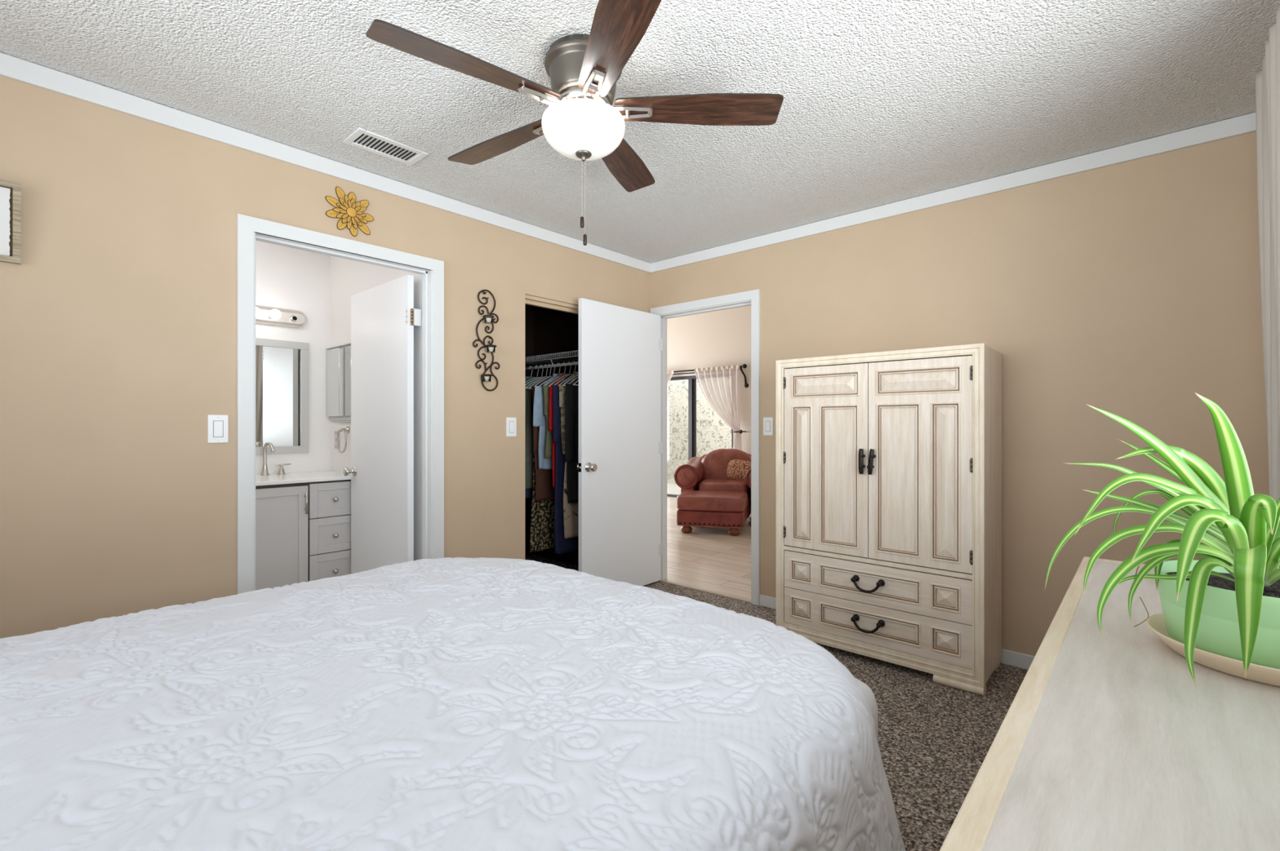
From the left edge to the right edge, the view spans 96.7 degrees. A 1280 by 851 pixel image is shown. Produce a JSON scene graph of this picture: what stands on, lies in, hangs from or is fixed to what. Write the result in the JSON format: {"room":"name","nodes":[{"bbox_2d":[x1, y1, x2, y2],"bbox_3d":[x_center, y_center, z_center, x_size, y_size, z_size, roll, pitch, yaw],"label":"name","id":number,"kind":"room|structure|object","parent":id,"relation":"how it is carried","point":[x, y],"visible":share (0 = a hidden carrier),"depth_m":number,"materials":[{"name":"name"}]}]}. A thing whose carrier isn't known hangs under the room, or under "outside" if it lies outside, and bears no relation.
{"room":"bedroom","nodes":[
{"label":"bedroom","id":0,"kind":"room"},
{"bbox_2d":[255,240,330,474],"bbox_3d":[-2.821,-0.026,3.367,0.110,2.440,2.010,0,0,42],"label":"wall","id":1,"kind":"structure","parent":0,"point":[286,277],"depth_m":3.88,"materials":[{"name":"white paint"}]},
{"bbox_2d":[255,305,306,328],"bbox_3d":[-2.461,-0.711,3.578,0.144,0.117,0.705,0,0,42],"label":"vanity light","id":2,"kind":"object","parent":1,"relation":"attached to","point":[270,316],"visible":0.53,"depth_m":3.74,"materials":[{"name":"silver metal"}]},
{"bbox_2d":[255,306,260,317],"bbox_3d":[-2.436,-0.708,3.580,0.109,0.066,0.066,0,0,42],"label":"bulb","id":3,"kind":"object","parent":2,"relation":"attached to","point":[257,308],"depth_m":3.56,"materials":[{"name":"white glass"}]},
{"bbox_2d":[267,309,281,319],"bbox_3d":[-2.358,-0.708,3.666,0.109,0.066,0.066,0,0,42],"label":"bulb","id":4,"kind":"object","parent":2,"relation":"attached to","point":[273,314],"depth_m":3.64,"materials":[{"name":"white glass"}]},
{"bbox_2d":[289,315,297,322],"bbox_3d":[-2.303,-0.708,3.790,0.026,0.044,0.044,0,0,42],"label":"socket","id":5,"kind":"object","parent":2,"relation":"attached to","point":[292,318],"depth_m":3.79,"materials":[{"name":"white plastic"}]},
{"bbox_2d":[255,337,308,454],"bbox_3d":[-2.492,-0.184,3.639,0.018,0.750,0.674,0,0,42],"label":"framed mirror","id":6,"kind":"object","parent":1,"relation":"attached to","point":[282,366],"visible":0.53,"depth_m":3.77,"materials":[{"name":"silver metal"}]},
{"bbox_2d":[325,342,351,422],"bbox_3d":[-2.023,-0.279,3.843,0.435,0.523,0.032,0,0,42],"label":"medicine cabinet","id":7,"kind":"object","parent":1,"relation":"attached to","point":[339,356],"visible":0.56,"depth_m":3.83,"materials":[{"name":"silver metal"}]},
{"bbox_2d":[0,75,650,639],"bbox_3d":[-1.393,-0.026,2.834,0.110,2.440,4.520,0,0,42],"label":"wall","id":8,"kind":"structure","parent":0,"point":[118,311],"depth_m":2.21,"materials":[{"name":"beige paint"}]},
{"bbox_2d":[0,178,21,264],"bbox_3d":[-2.205,-0.679,1.806,0.046,0.265,0.324,0,0,42],"label":"picture frame","id":9,"kind":"object","parent":8,"relation":"attached to","point":[10,191],"visible":1,"depth_m":1.91,"materials":[{"name":"grey wood"}]},
{"bbox_2d":[207,414,228,443],"bbox_3d":[-1.744,0.017,2.352,0.008,0.116,0.070,0,0,42],"label":"light switch","id":10,"kind":"object","parent":8,"relation":"attached to","point":[217,424],"visible":1,"depth_m":2.35,"materials":[{"name":"white plastic"}]},
{"bbox_2d":[0,52,652,273],"bbox_3d":[-1.345,-1.207,2.792,0.016,0.072,4.300,0,0,42],"label":"trim","id":11,"kind":"structure","parent":8,"relation":"attached to","point":[13,68],"depth_m":2.46,"materials":[{"name":"white paint"}]},
{"bbox_2d":[236,213,444,594],"bbox_3d":[-1.428,0.153,2.786,0.132,2.082,0.939,0,0,42],"label":"door frame","id":12,"kind":"structure","parent":8,"relation":"in","point":[250,229],"depth_m":2.68,"materials":[{"name":"white paint"}]},
{"bbox_2d":[342,275,421,573],"bbox_3d":[-1.521,0.184,3.337,0.772,1.996,0.163,0,0,42],"label":"door","id":13,"kind":"structure","parent":12,"relation":"attached to","point":[384,317],"depth_m":3.28,"materials":[{"name":"white paint"}]},
{"bbox_2d":[324,186,373,236],"bbox_3d":[-1.389,-1.020,2.735,0.022,0.219,0.225,0,0,42],"label":"wall art","id":14,"kind":"object","parent":8,"relation":"attached to","point":[350,214],"visible":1,"depth_m":2.73,"materials":[{"name":"yellow metal"}]},
{"bbox_2d":[472,289,500,391],"bbox_3d":[-0.869,-0.489,3.278,0.079,0.588,0.181,0,0,42],"label":"candle sconce","id":15,"kind":"object","parent":8,"relation":"attached to","point":[490,316],"visible":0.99,"depth_m":3.28,"materials":[{"name":"brown metal"}]},
{"bbox_2d":[482,373,491,382],"bbox_3d":[-0.877,-0.267,3.257,0.055,0.042,0.055,0,0,42],"label":"candle cup","id":16,"kind":"object","parent":15,"relation":"in","point":[486,378],"visible":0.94,"depth_m":3.24,"materials":[{"name":"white glass"}]},
{"bbox_2d":[484,315,493,324],"bbox_3d":[-0.869,-0.604,3.267,0.055,0.044,0.055,0,0,42],"label":"candle cup","id":17,"kind":"object","parent":15,"relation":"in","point":[487,320],"visible":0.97,"depth_m":3.25,"materials":[{"name":"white glass"}]},
{"bbox_2d":[486,344,495,353],"bbox_3d":[-0.859,-0.437,3.278,0.055,0.042,0.055,0,0,42],"label":"candle cup","id":18,"kind":"object","parent":15,"relation":"in","point":[491,350],"visible":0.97,"depth_m":3.26,"materials":[{"name":"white glass"}]},
{"bbox_2d":[506,417,516,436],"bbox_3d":[-0.776,0.014,3.435,0.008,0.116,0.071,0,0,42],"label":"light switch","id":19,"kind":"object","parent":8,"relation":"attached to","point":[511,423],"visible":1,"depth_m":3.43,"materials":[{"name":"white plastic"}]},
{"bbox_2d":[524,294,578,314],"bbox_3d":[-0.491,-0.787,3.848,0.082,0.044,0.787,0,0,42],"label":"trim","id":20,"kind":"structure","parent":8,"relation":"attached to","point":[530,300],"depth_m":3.71,"materials":[{"name":"beige paint"}]},
{"bbox_2d":[330,256,420,560],"bbox_3d":[-1.672,-0.026,3.586,1.310,2.440,0.052,0,0,42],"label":"wall","id":21,"kind":"structure","parent":0,"point":[348,277],"depth_m":3.74,"materials":[{"name":"white paint"}]},
{"bbox_2d":[334,431,339,448],"bbox_3d":[-2.086,0.104,3.916,0.083,0.120,0.007,0,0,42],"label":"wall outlet","id":22,"kind":"object","parent":21,"relation":"attached to","point":[335,432],"visible":0.52,"depth_m":3.92,"materials":[{"name":"white plastic"}]},
{"bbox_2d":[336,426,349,453],"bbox_3d":[-1.965,0.101,3.777,0.161,0.177,0.052,0,0,42],"label":"towel ring","id":23,"kind":"object","parent":21,"relation":"attached to","point":[347,429],"visible":1,"depth_m":3.77,"materials":[{"name":"silver metal"}]},
{"bbox_2d":[524,304,533,557],"bbox_3d":[-1.522,-0.026,4.647,0.080,2.440,1.730,0,0,42],"label":"wall","id":24,"kind":"structure","parent":0,"point":[529,309],"depth_m":5.16,"materials":[{"name":"brown paint"}]},
{"bbox_2d":[524,377,541,489],"bbox_3d":[-0.781,0.065,4.542,0.469,0.871,0.092,0,0,-43],"label":"cardigan","id":25,"kind":"object","parent":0,"point":[528,393],"visible":0.2,"depth_m":4.42,"materials":[{"name":"grey fabric"}]},
{"bbox_2d":[531,415,533,490],"bbox_3d":[-0.749,0.347,4.511,0.078,0.906,0.290,0,0,37],"label":"trousers","id":26,"kind":"object","parent":25,"relation":"hanging from","point":[532,415],"visible":0.06,"depth_m":4.40,"materials":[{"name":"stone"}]},
{"bbox_2d":[533,306,578,566],"bbox_3d":[-0.491,-0.026,4.832,1.210,2.440,0.080,0,0,42],"label":"wall","id":27,"kind":"structure","parent":0,"point":[555,331],"depth_m":5.00,"materials":[{"name":"brown paint"}]},
{"bbox_2d":[524,350,578,370],"bbox_3d":[-0.658,-0.502,4.649,1.185,0.105,0.392,0,0,42],"label":"wire shelf","id":28,"kind":"object","parent":27,"relation":"attached to","point":[527,361],"visible":0.49,"depth_m":4.58,"materials":[{"name":"white metal"}]},
{"bbox_2d":[524,365,539,383],"bbox_3d":[-0.832,-0.378,4.587,0.008,0.201,0.405,0,0,42],"label":"clothes hanger","id":29,"kind":"object","parent":28,"relation":"hanging from","point":[535,366],"visible":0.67,"depth_m":4.57,"materials":[{"name":"white plastic"}]},
{"bbox_2d":[524,488,532,498],"bbox_3d":[-0.828,0.162,4.583,0.066,0.836,0.366,0,0,42],"label":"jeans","id":30,"kind":"object","parent":29,"relation":"hanging from","point":[528,492],"visible":0.02,"depth_m":4.49,"materials":[{"name":"blue fabric"}]},
{"bbox_2d":[524,364,543,386],"bbox_3d":[-0.787,-0.378,4.547,0.008,0.201,0.405,0,0,42],"label":"clothes hanger","id":31,"kind":"object","parent":28,"relation":"hanging from","point":[540,365],"visible":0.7,"depth_m":4.51,"materials":[{"name":"white plastic"}]},
{"bbox_2d":[524,364,547,389],"bbox_3d":[-0.746,-0.378,4.510,0.008,0.201,0.405,0,0,42],"label":"clothes hanger","id":32,"kind":"object","parent":28,"relation":"hanging from","point":[544,365],"visible":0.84,"depth_m":4.44,"materials":[{"name":"white plastic"}]},
{"bbox_2d":[528,364,551,388],"bbox_3d":[-0.712,-0.378,4.480,0.008,0.201,0.405,0,0,42],"label":"clothes hanger","id":33,"kind":"object","parent":28,"relation":"hanging from","point":[548,364],"visible":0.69,"depth_m":4.42,"materials":[{"name":"white plastic"}]},
{"bbox_2d":[530,453,554,551],"bbox_3d":[-0.711,0.437,4.478,0.070,1.086,0.356,0,0,42],"label":"skirt","id":34,"kind":"object","parent":28,"relation":"hanging from","point":[542,520],"visible":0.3,"depth_m":4.42,"materials":[{"name":"fabric"}]},
{"bbox_2d":[533,364,555,386],"bbox_3d":[-0.679,-0.378,4.450,0.008,0.201,0.405,0,0,42],"label":"clothes hanger","id":35,"kind":"object","parent":28,"relation":"hanging from","point":[552,364],"visible":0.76,"depth_m":4.39,"materials":[{"name":"white plastic"}]},
{"bbox_2d":[532,377,554,501],"bbox_3d":[-0.674,0.105,4.446,0.079,0.951,0.409,0,0,42],"label":"coat","id":36,"kind":"object","parent":35,"relation":"hanging from","point":[544,490],"visible":0.26,"depth_m":4.32,"materials":[{"name":"brown fabric"}]},
{"bbox_2d":[544,362,565,386],"bbox_3d":[-0.582,-0.378,4.363,0.008,0.201,0.405,0,0,42],"label":"clothes hanger","id":37,"kind":"object","parent":28,"relation":"hanging from","point":[563,362],"visible":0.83,"depth_m":4.29,"materials":[{"name":"white plastic"}]},
{"bbox_2d":[542,373,568,458],"bbox_3d":[-0.575,-0.071,4.357,0.070,0.643,0.408,0,0,42],"label":"jacket","id":38,"kind":"object","parent":37,"relation":"hanging from","point":[548,442],"visible":0.23,"depth_m":4.23,"materials":[{"name":"green fabric"}]},
{"bbox_2d":[548,361,571,386],"bbox_3d":[-0.537,-0.378,4.323,0.008,0.201,0.405,0,0,42],"label":"clothes hanger","id":39,"kind":"object","parent":28,"relation":"hanging from","point":[569,362],"visible":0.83,"depth_m":4.26,"materials":[{"name":"white plastic"}]},
{"bbox_2d":[548,375,566,488],"bbox_3d":[-0.532,0.050,4.319,0.400,0.841,0.078,0,0,-43],"label":"hanging clothes","id":40,"kind":"object","parent":39,"relation":"hanging from","point":[550,408],"visible":0.2,"depth_m":4.18,"materials":[{"name":"red fabric"}]},
{"bbox_2d":[554,361,576,385],"bbox_3d":[-0.496,-0.378,4.287,0.008,0.201,0.405,0,0,42],"label":"clothes hanger","id":41,"kind":"object","parent":28,"relation":"hanging from","point":[573,362],"visible":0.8,"depth_m":4.21,"materials":[{"name":"white plastic"}]},
{"bbox_2d":[552,375,578,554],"bbox_3d":[-0.500,0.290,4.290,0.077,1.321,0.413,0,0,42],"label":"dress","id":42,"kind":"object","parent":41,"relation":"hanging from","point":[562,545],"visible":0.32,"depth_m":4.17,"materials":[{"name":"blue fabric"}]},
{"bbox_2d":[557,360,578,386],"bbox_3d":[-0.455,-0.378,4.250,0.008,0.201,0.405,0,0,42],"label":"clothes hanger","id":43,"kind":"object","parent":28,"relation":"hanging from","point":[578,361],"visible":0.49,"depth_m":4.16,"materials":[{"name":"white plastic"}]},
{"bbox_2d":[559,372,578,454],"bbox_3d":[-0.450,-0.089,4.245,0.069,0.608,0.393,0,0,42],"label":"blouse","id":44,"kind":"object","parent":43,"relation":"hanging from","point":[562,388],"visible":0.23,"depth_m":4.12,"materials":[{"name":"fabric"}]},
{"bbox_2d":[562,374,578,386],"bbox_3d":[-0.422,-0.378,4.220,0.008,0.201,0.405,0,0,42],"label":"clothes hanger","id":45,"kind":"object","parent":28,"relation":"hanging from","point":[577,375],"visible":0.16,"depth_m":4.12,"materials":[{"name":"white plastic"}]},
{"bbox_2d":[0,0,1279,263],"bbox_3d":[-0.137,-1.296,1.711,3.480,0.100,4.520,0,0,42],"label":"ceiling","id":46,"kind":"structure","parent":0,"point":[885,102],"depth_m":2.06,"materials":[{"name":"white paint"}]},
{"bbox_2d":[342,127,428,166],"bbox_3d":[-1.137,-1.241,2.552,0.176,0.008,0.310,0,0,42],"label":"ceiling vent","id":47,"kind":"object","parent":46,"relation":"in","point":[362,139],"visible":1,"depth_m":2.54,"materials":[{"name":"white metal"}]},
{"bbox_2d":[365,0,783,245],"bbox_3d":[-0.227,-0.927,1.933,1.269,0.638,1.287,0,0,42],"label":"ceiling fan","id":48,"kind":"object","parent":46,"relation":"attached to","point":[580,122],"visible":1,"depth_m":1.83,"materials":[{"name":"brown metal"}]},
{"bbox_2d":[666,483,680,495],"bbox_3d":[2.031,1.284,9.580,12.000,0.100,2.080,0,0,42],"label":"floor","id":49,"kind":"structure","parent":0,"point":[672,489],"depth_m":10.88,"materials":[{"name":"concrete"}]},
{"bbox_2d":[666,305,751,454],"bbox_3d":[1.819,-0.556,8.293,7.600,3.500,0.120,0,0,42],"label":"wall","id":50,"kind":"structure","parent":0,"point":[722,338],"depth_m":8.77,"materials":[{"name":"beige paint"}]},
{"bbox_2d":[671,371,695,376],"bbox_3d":[0.392,-0.823,9.479,2.790,0.055,0.015,0,0,42],"label":"trim","id":51,"kind":"structure","parent":50,"relation":"attached to","point":[689,371],"depth_m":9.18,"materials":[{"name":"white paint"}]},
{"bbox_2d":[666,375,733,497],"bbox_3d":[0.435,0.204,9.521,2.700,1.980,0.075,0,0,42],"label":"door","id":52,"kind":"structure","parent":50,"relation":"in","point":[691,380],"depth_m":9.13,"materials":[{"name":"grey"}]},
{"bbox_2d":[672,364,748,387],"bbox_3d":[0.428,-0.719,9.367,3.094,0.344,0.134,0,0,42],"label":"curtain rod","id":53,"kind":"object","parent":50,"relation":"attached to","point":[744,366],"visible":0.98,"depth_m":8.40,"materials":[{"name":"black metal"}]},
{"bbox_2d":[666,370,673,385],"bbox_3d":[-0.014,0.144,9.688,1.503,2.040,0.055,0,0,42],"label":"curtain","id":54,"kind":"object","parent":53,"relation":"hanging from","point":[669,373],"visible":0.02,"depth_m":9.25,"materials":[{"name":"white fabric"}]},
{"bbox_2d":[694,365,742,450],"bbox_3d":[1.183,0.144,8.617,0.879,2.040,0.055,0,0,42],"label":"curtain","id":55,"kind":"object","parent":53,"relation":"hanging from","point":[720,386],"visible":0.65,"depth_m":8.52,"materials":[{"name":"white fabric"}]},
{"bbox_2d":[733,430,746,434],"bbox_3d":[1.484,0.102,8.389,0.135,0.060,0.184,0,0,42],"label":"curtain holdback","id":56,"kind":"object","parent":50,"relation":"attached to","point":[740,432],"visible":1,"depth_m":8.33,"materials":[{"name":"black metal"}]},
{"bbox_2d":[524,496,1027,850],"bbox_3d":[-0.667,1.242,4.868,8.260,0.104,8.300,0,0,42],"label":"floor","id":57,"kind":"structure","parent":0,"point":[935,740],"depth_m":2.41,"materials":[{"name":"brown carpet"}]},
{"bbox_2d":[676,490,747,535],"bbox_3d":[0.825,0.986,6.437,0.747,0.417,0.620,0,0,15],"label":"ottoman","id":58,"kind":"object","parent":57,"relation":"on","point":[704,508],"visible":1,"depth_m":6.16,"materials":[{"name":"red leather"}]},
{"bbox_2d":[676,490,747,511],"bbox_3d":[0.825,0.859,6.438,0.747,0.165,0.620,0,0,15],"label":"cushion","id":59,"kind":"object","parent":58,"relation":"on","point":[689,500],"depth_m":6.17,"materials":[{"name":"red leather"}]},
{"bbox_2d":[674,448,751,525],"bbox_3d":[1.073,0.754,7.137,1.150,0.880,0.880,0,0,15],"label":"armchair","id":60,"kind":"object","parent":57,"relation":"on","point":[708,472],"visible":0.52,"depth_m":6.94,"materials":[{"name":"red leather"}]},
{"bbox_2d":[697,479,750,494],"bbox_3d":[1.045,0.779,7.031,0.600,0.189,0.660,0,0,15],"label":"seat cushion","id":61,"kind":"object","parent":60,"relation":"on","point":[714,485],"depth_m":6.75,"materials":[{"name":"red leather"}]},
{"bbox_2d":[699,448,751,491],"bbox_3d":[1.123,0.574,7.322,0.730,0.520,0.329,0,0,15],"label":"cushion","id":62,"kind":"object","parent":60,"relation":"on","point":[713,465],"depth_m":7.25,"materials":[{"name":"red leather"}]},
{"bbox_2d":[726,459,751,480],"bbox_3d":[1.266,0.579,7.097,0.367,0.282,0.147,0,0,21],"label":"throw pillow","id":63,"kind":"object","parent":60,"relation":"on","point":[737,469],"visible":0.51,"depth_m":7.06,"materials":[{"name":"fabric"}]},
{"bbox_2d":[854,677,878,743],"bbox_3d":[-0.749,0.902,1.206,1.780,0.585,2.030,0,0,42],"label":"bed","id":64,"kind":"object","parent":57,"relation":"on","point":[868,692],"visible":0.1,"depth_m":1.33,"materials":[{"name":"white fabric"}]},
{"bbox_2d":[0,557,905,850],"bbox_3d":[-0.673,0.765,1.242,1.978,0.481,2.151,0,0,42],"label":"quilt","id":65,"kind":"object","parent":64,"relation":"on","point":[446,704],"visible":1,"depth_m":1.03,"materials":[{"name":"white fabric"}]},
{"bbox_2d":[776,343,1002,696],"bbox_3d":[1.265,0.418,2.981,1.012,1.553,0.477,0,0,42],"label":"armoire","id":66,"kind":"object","parent":57,"relation":"on","point":[889,464],"visible":0.96,"depth_m":2.76,"materials":[{"name":"beige wood"}]},
{"bbox_2d":[939,556,1279,850],"bbox_3d":[0.930,0.794,0.932,0.501,0.800,1.680,0,0,42],"label":"dresser","id":67,"kind":"object","parent":57,"relation":"on","point":[1112,743],"visible":0.97,"depth_m":0.69,"materials":[{"name":"beige wood"}]},
{"bbox_2d":[1146,613,1279,687],"bbox_3d":[1.032,0.376,0.941,0.293,0.036,0.293,0,0,42],"label":"saucer","id":68,"kind":"object","parent":67,"relation":"on","point":[1156,623],"visible":0.42,"depth_m":0.89,"materials":[{"name":"beige ceramic"}]},
{"bbox_2d":[1044,392,1279,688],"bbox_3d":[0.948,0.168,0.943,0.399,0.438,0.461,0,0,42],"label":"spider plant","id":69,"kind":"object","parent":68,"relation":"on","point":[1225,602],"visible":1,"depth_m":0.90,"materials":[{"name":"green plant"}]},
{"bbox_2d":[650,131,1279,656],"bbox_3d":[1.374,-0.026,3.318,3.370,2.440,0.110,0,0,42],"label":"wall","id":70,"kind":"structure","parent":0,"point":[1130,291],"depth_m":2.69,"materials":[{"name":"beige paint"}]},
{"bbox_2d":[649,288,759,605],"bbox_3d":[0.474,0.150,4.115,0.946,2.088,0.132,0,0,42],"label":"door frame","id":71,"kind":"structure","parent":70,"relation":"in","point":[752,298],"depth_m":3.79,"materials":[{"name":"white paint"}]},
{"bbox_2d":[576,297,662,586],"bbox_3d":[-0.123,0.175,4.022,0.163,2.006,0.828,0,0,42],"label":"door","id":72,"kind":"structure","parent":71,"relation":"attached to","point":[620,446],"depth_m":3.96,"materials":[{"name":"white paint"}]},
{"bbox_2d":[659,579,751,603],"bbox_3d":[0.450,1.191,4.088,0.821,0.007,0.034,0,0,42],"label":"trim","id":73,"kind":"structure","parent":70,"relation":"attached to","point":[660,580],"depth_m":4.06,"materials":[{"name":"beige wood"}]},
{"bbox_2d":[763,417,773,435],"bbox_3d":[0.837,0.011,3.719,0.070,0.119,0.008,0,0,42],"label":"light switch","id":74,"kind":"object","parent":70,"relation":"attached to","point":[767,421],"visible":1,"depth_m":3.71,"materials":[{"name":"white plastic"}]},
{"bbox_2d":[759,594,1035,670],"bbox_3d":[1.649,1.158,2.990,2.304,0.073,0.013,0,0,42],"label":"baseboard","id":75,"kind":"structure","parent":70,"relation":"attached to","point":[1014,659],"depth_m":2.82,"materials":[{"name":"white paint"}]},
{"bbox_2d":[650,112,1256,272],"bbox_3d":[1.297,-1.207,3.302,3.244,0.072,0.016,0,0,42],"label":"trim","id":76,"kind":"structure","parent":70,"relation":"attached to","point":[1245,124],"depth_m":2.84,"materials":[{"name":"white paint"}]},
{"bbox_3d":[-2.231,1.245,2.880,1.420,0.098,1.850,0,0,42],"label":"floor","id":77,"kind":"structure","parent":0,"visible":0},
{"bbox_2d":[255,480,351,590],"bbox_3d":[-2.435,0.771,3.294,0.558,0.846,1.396,0,0,42],"label":"vanity cabinet","id":78,"kind":"object","parent":77,"relation":"on","point":[303,531],"visible":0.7,"depth_m":3.39,"materials":[{"name":"grey wood"}]},
{"bbox_2d":[255,470,351,486],"bbox_3d":[-2.442,0.332,3.301,0.542,0.028,1.396,0,0,42],"label":"countertop","id":79,"kind":"structure","parent":78,"relation":"on","point":[292,477],"depth_m":3.52,"materials":[{"name":"white stone"}]},
{"bbox_2d":[260,442,290,475],"bbox_3d":[-2.374,0.217,3.615,0.114,0.212,0.294,0,0,42],"label":"faucet","id":80,"kind":"object","parent":79,"relation":"on","point":[264,472],"visible":0.86,"depth_m":3.63,"materials":[{"name":"silver metal"}]},
{"bbox_3d":[-0.599,-0.026,3.809,0.006,2.440,1.590,0,0,42],"label":"wall","id":81,"kind":"structure","parent":0,"visible":0},
{"bbox_2d":[563,462,578,538],"bbox_3d":[-0.424,0.357,4.222,0.067,0.926,0.362,0,0,42],"label":"skirt","id":82,"kind":"object","parent":81,"relation":"hanging from","point":[571,511],"visible":0.2,"depth_m":4.10,"materials":[{"name":"beige fabric"}]},
{"bbox_3d":[1.083,-0.026,0.547,0.110,2.440,4.410,0,0,42],"label":"wall","id":83,"kind":"structure","parent":0,"visible":0},
{"bbox_3d":[1.058,-1.119,0.690,0.117,0.026,2.970,0,0,42],"label":"rod","id":84,"kind":"object","parent":83,"relation":"attached to","visible":0},
{"bbox_2d":[1255,7,1279,502],"bbox_3d":[1.854,-0.380,1.642,0.064,1.509,0.550,0,0,42],"label":"drape","id":85,"kind":"object","parent":84,"relation":"hanging from","point":[1267,80],"visible":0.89,"depth_m":1.63,"materials":[{"name":"white fabric"}]},
{"bbox_3d":[-0.891,-0.378,4.640,0.008,0.201,0.405,0,0,42],"label":"clothes hanger","id":86,"kind":"object","parent":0,"visible":0},
{"bbox_2d":[524,376,534,384],"bbox_3d":[-0.884,-0.026,4.634,0.084,0.733,0.489,0,0,42],"label":"jacket","id":87,"kind":"object","parent":86,"relation":"hanging from","point":[526,378],"visible":0.02,"depth_m":4.61,"materials":[{"name":"fabric"}]},
{"bbox_3d":[-0.381,-0.378,4.183,0.008,0.201,0.405,0,0,42],"label":"clothes hanger","id":88,"kind":"object","parent":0,"visible":0},
{"bbox_2d":[564,377,578,503],"bbox_3d":[-0.379,0.084,4.182,0.074,0.953,0.450,0,0,42],"label":"jacket","id":89,"kind":"object","parent":88,"relation":"hanging from","point":[571,414],"visible":0.41,"depth_m":4.05,"materials":[{"name":"black fabric"}]},
{"bbox_3d":[-0.630,-0.378,4.407,0.008,0.201,0.405,0,0,42],"label":"clothes hanger","id":90,"kind":"object","parent":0,"visible":0},
{"bbox_2d":[533,373,558,470],"bbox_3d":[-0.636,-0.026,4.412,0.075,0.733,0.498,0,0,42],"label":"shirt","id":91,"kind":"object","parent":90,"relation":"hanging from","point":[539,419],"visible":0.28,"depth_m":4.27,"materials":[{"name":"blue fabric"}]},
{"label":"outside","id":92,"kind":"structure","parent":0,"visible":0},
{"bbox_2d":[666,379,731,484],"bbox_3d":[2.657,-0.436,10.280,12.000,3.340,0.200,0,0,42],"label":"wall","id":93,"kind":"structure","parent":92,"point":[713,433],"depth_m":11.69,"materials":[{"name":"paint"}]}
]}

